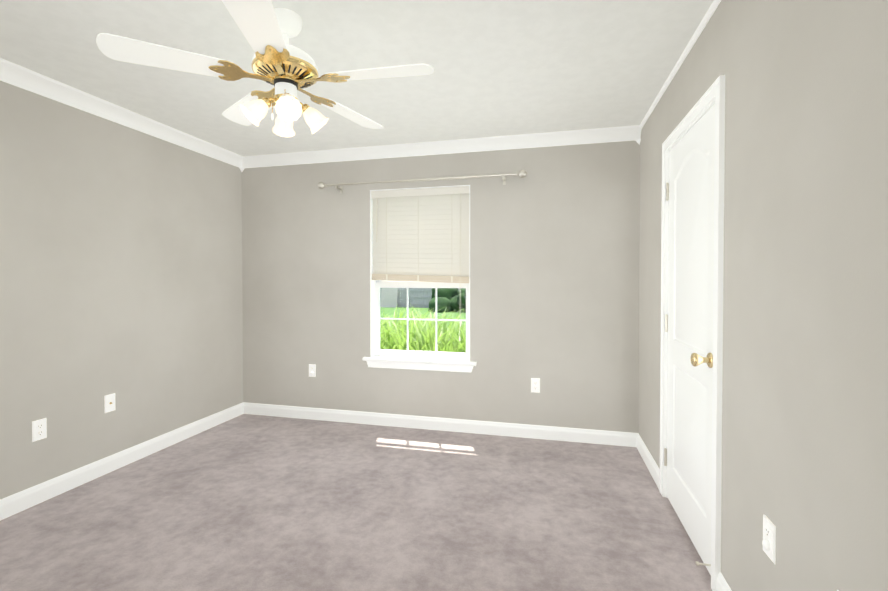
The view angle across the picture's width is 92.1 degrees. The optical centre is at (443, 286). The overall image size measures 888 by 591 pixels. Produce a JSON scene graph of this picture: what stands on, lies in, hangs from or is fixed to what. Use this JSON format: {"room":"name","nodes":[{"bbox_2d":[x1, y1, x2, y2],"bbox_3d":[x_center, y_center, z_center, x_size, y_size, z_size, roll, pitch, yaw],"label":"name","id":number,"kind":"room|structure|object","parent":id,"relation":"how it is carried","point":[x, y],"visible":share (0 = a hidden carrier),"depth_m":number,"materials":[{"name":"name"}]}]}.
{"room":"empty bedroom","nodes":[
{"label":"empty bedroom","id":0,"kind":"room"},
{"bbox_2d":[0,81,242,498],"bbox_3d":[-2.451,0.029,2.278,0.140,2.440,4.080,0,1,14],"label":"wall","id":1,"kind":"structure","parent":0,"point":[120,261],"depth_m":2.83,"materials":[{"name":"paint"}]},
{"bbox_2d":[32,418,46,441],"bbox_3d":[-2.332,0.827,2.467,0.008,0.117,0.072,0,1,14],"label":"electrical outlet","id":2,"kind":"object","parent":1,"relation":"attached to","point":[39,429],"visible":1,"depth_m":2.46,"materials":[{"name":"white plastic"}]},
{"bbox_2d":[104,393,115,412],"bbox_3d":[-2.231,0.781,2.864,0.016,0.117,0.072,0,1,14],"label":"outlet","id":3,"kind":"object","parent":1,"relation":"attached to","point":[109,403],"visible":1,"depth_m":2.86,"materials":[{"name":"white plastic"}]},
{"bbox_2d":[0,402,243,520],"bbox_3d":[-2.369,1.196,2.306,0.015,0.107,3.740,0,1,14],"label":"baseboard","id":4,"kind":"structure","parent":1,"relation":"attached to","point":[16,503],"depth_m":2.82,"materials":[{"name":"white wood"}]},
{"bbox_2d":[0,58,243,171],"bbox_3d":[-2.339,-1.126,2.265,0.076,0.129,3.740,0,1,14],"label":"crown molding","id":5,"kind":"structure","parent":1,"relation":"attached to","point":[11,73],"depth_m":2.79,"materials":[{"name":"white wood"}]},
{"bbox_2d":[0,414,711,590],"bbox_3d":[-0.619,1.316,1.853,3.910,0.120,4.080,0,1,14],"label":"floor","id":6,"kind":"structure","parent":0,"point":[246,502],"depth_m":2.28,"materials":[{"name":"carpet"}]},
{"bbox_2d":[0,0,713,155],"bbox_3d":[-0.619,-1.244,1.816,3.910,0.120,4.080,0,1,14],"label":"ceiling","id":7,"kind":"structure","parent":0,"point":[508,67],"depth_m":2.25,"materials":[{"name":"paint"}]},
{"bbox_2d":[96,0,433,136],"bbox_3d":[-0.656,-0.940,1.893,1.244,0.490,1.274,0,1,14],"label":"fan","id":8,"kind":"object","parent":7,"relation":"hanging from","point":[281,64],"visible":1,"depth_m":1.79,"materials":[{"name":"white wood"}]},
{"bbox_2d":[242,141,639,432],"bbox_3d":[-0.203,0.008,3.761,3.530,2.440,0.140,0,1,14],"label":"wall","id":9,"kind":"structure","parent":0,"point":[554,265],"depth_m":3.55,"materials":[{"name":"paint"}]},
{"bbox_2d":[309,364,315,376],"bbox_3d":[-1.216,0.776,3.935,0.072,0.117,0.019,0,1,14],"label":"electrical outlet","id":10,"kind":"object","parent":9,"relation":"attached to","point":[312,370],"visible":1,"depth_m":3.94,"materials":[{"name":"white plastic"}]},
{"bbox_2d":[362,355,475,372],"bbox_3d":[-0.214,0.674,3.717,1.009,0.090,0.132,0,1,14],"label":"window sill","id":11,"kind":"structure","parent":9,"relation":"attached to","point":[430,364],"depth_m":3.68,"materials":[{"name":"white wood"}]},
{"bbox_2d":[370,185,469,360],"bbox_3d":[-0.202,-0.098,3.756,0.899,1.508,0.135,0,1,14],"label":"window","id":12,"kind":"structure","parent":9,"relation":"in","point":[378,284],"depth_m":3.80,"materials":[{"name":"white plastic"}]},
{"bbox_2d":[371,186,468,340],"bbox_3d":[-0.211,-0.190,3.719,0.883,1.307,0.075,0,1,14],"label":"window blinds","id":13,"kind":"object","parent":12,"relation":"attached to","point":[420,235],"visible":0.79,"depth_m":3.71,"materials":[{"name":"white"}]},
{"bbox_2d":[317,170,526,192],"bbox_3d":[-0.229,-0.881,3.622,1.832,0.092,0.117,0,1,14],"label":"curtain rod","id":14,"kind":"object","parent":9,"relation":"attached to","point":[520,174],"visible":1,"depth_m":3.55,"materials":[{"name":"silver metal"}]},
{"bbox_2d":[244,402,635,446],"bbox_3d":[-0.207,1.176,3.698,3.500,0.107,0.015,0,1,14],"label":"baseboard","id":15,"kind":"structure","parent":9,"relation":"attached to","point":[617,438],"depth_m":3.63,"materials":[{"name":"white wood"}]},
{"bbox_2d":[244,125,635,168],"bbox_3d":[-0.195,-1.146,3.631,3.420,0.129,0.076,0,1,14],"label":"crown molding","id":16,"kind":"structure","parent":9,"relation":"attached to","point":[623,133],"depth_m":3.57,"materials":[{"name":"white wood"}]},
{"bbox_2d":[531,378,539,392],"bbox_3d":[0.741,0.802,3.467,0.072,0.117,0.008,0,1,14],"label":"electrical outlet","id":17,"kind":"object","parent":9,"relation":"attached to","point":[535,385],"visible":1,"depth_m":3.46,"materials":[{"name":"white plastic"}]},
{"bbox_2d":[638,0,887,590],"bbox_3d":[1.116,0.042,1.414,0.140,2.440,4.080,0,1,14],"label":"wall","id":18,"kind":"structure","parent":0,"point":[805,392],"depth_m":1.21,"materials":[{"name":"paint"}]},
{"bbox_2d":[636,433,659,488],"bbox_3d":[1.400,1.187,2.931,0.015,0.107,0.711,0,1,14],"label":"baseboard","id":19,"kind":"structure","parent":18,"relation":"attached to","point":[653,468],"depth_m":2.90,"materials":[{"name":"white wood"}]},
{"bbox_2d":[636,0,720,144],"bbox_3d":[1.045,-1.114,1.445,0.020,0.129,3.740,0,1,14],"label":"crown molding","id":20,"kind":"structure","parent":18,"relation":"attached to","point":[714,5],"depth_m":2.24,"materials":[{"name":"white wood"}]},
{"bbox_2d":[664,183,710,565],"bbox_3d":[1.197,0.294,2.166,0.064,1.790,0.745,0,1,14],"label":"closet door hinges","id":21,"kind":"object","parent":18,"relation":"attached to","point":[666,330],"visible":0.92,"depth_m":2.50,"materials":[{"name":"silver metal"}]},
{"bbox_2d":[667,104,714,574],"bbox_3d":[1.205,0.230,2.143,0.108,2.019,0.755,0,1,14],"label":"closet door","id":22,"kind":"structure","parent":18,"relation":"in","point":[690,309],"depth_m":2.09,"materials":[{"name":"white wood"}]},
{"bbox_2d":[659,75,724,590],"bbox_3d":[1.278,0.203,2.125,0.160,2.097,0.884,0,1,14],"label":"trim","id":23,"kind":"structure","parent":18,"relation":"attached to","point":[714,93],"depth_m":1.75,"materials":[{"name":"white wood"}]},
{"bbox_2d":[716,572,731,590],"bbox_3d":[0.862,1.219,0.709,0.015,0.107,2.095,0,1,14],"label":"baseboard","id":24,"kind":"structure","parent":18,"relation":"attached to","point":[721,584],"depth_m":1.69,"materials":[{"name":"white"}]},
{"bbox_2d":[762,514,775,564],"bbox_3d":[1.015,0.793,1.346,0.019,0.117,0.072,0,1,14],"label":"electrical outlet","id":25,"kind":"object","parent":18,"relation":"attached to","point":[769,539],"visible":1,"depth_m":1.33,"materials":[{"name":"white plastic"}]},
{"label":"outside","id":26,"kind":"structure","parent":0,"visible":0},
{"bbox_2d":[380,305,465,341],"bbox_3d":[-2.215,1.225,45.428,100.000,0.100,79.860,0,1,14],"label":"lawn","id":27,"kind":"structure","parent":26,"point":[388,310],"depth_m":23.57,"materials":[{"name":"green plant"}]},
{"bbox_2d":[381,288,397,306],"bbox_3d":[-3.704,0.731,28.980,1.173,1.391,0.212,0,1,14],"label":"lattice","id":28,"kind":"object","parent":27,"relation":"on","point":[390,297],"depth_m":28.97,"materials":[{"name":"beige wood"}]},
{"bbox_2d":[380,288,460,307],"bbox_3d":[-1.605,0.727,28.677,17.074,1.380,0.146,0,1,14],"label":"fence","id":29,"kind":"object","parent":27,"relation":"on","point":[416,295],"depth_m":28.83,"materials":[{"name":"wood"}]},
{"bbox_2d":[380,304,465,352],"bbox_3d":[0.090,1.029,5.804,5.024,1.440,3.841,0,1,14],"label":"grass clumps","id":30,"kind":"object","parent":27,"relation":"on","point":[421,336],"depth_m":4.81,"materials":[{"name":"green plant"}]},
{"bbox_2d":[428,288,465,312],"bbox_3d":[3.524,-0.486,28.162,9.720,4.508,9.871,0,1,14],"label":"foliage","id":31,"kind":"object","parent":27,"relation":"on","point":[454,302],"depth_m":24.63,"materials":[{"name":"green plant"}]}
]}

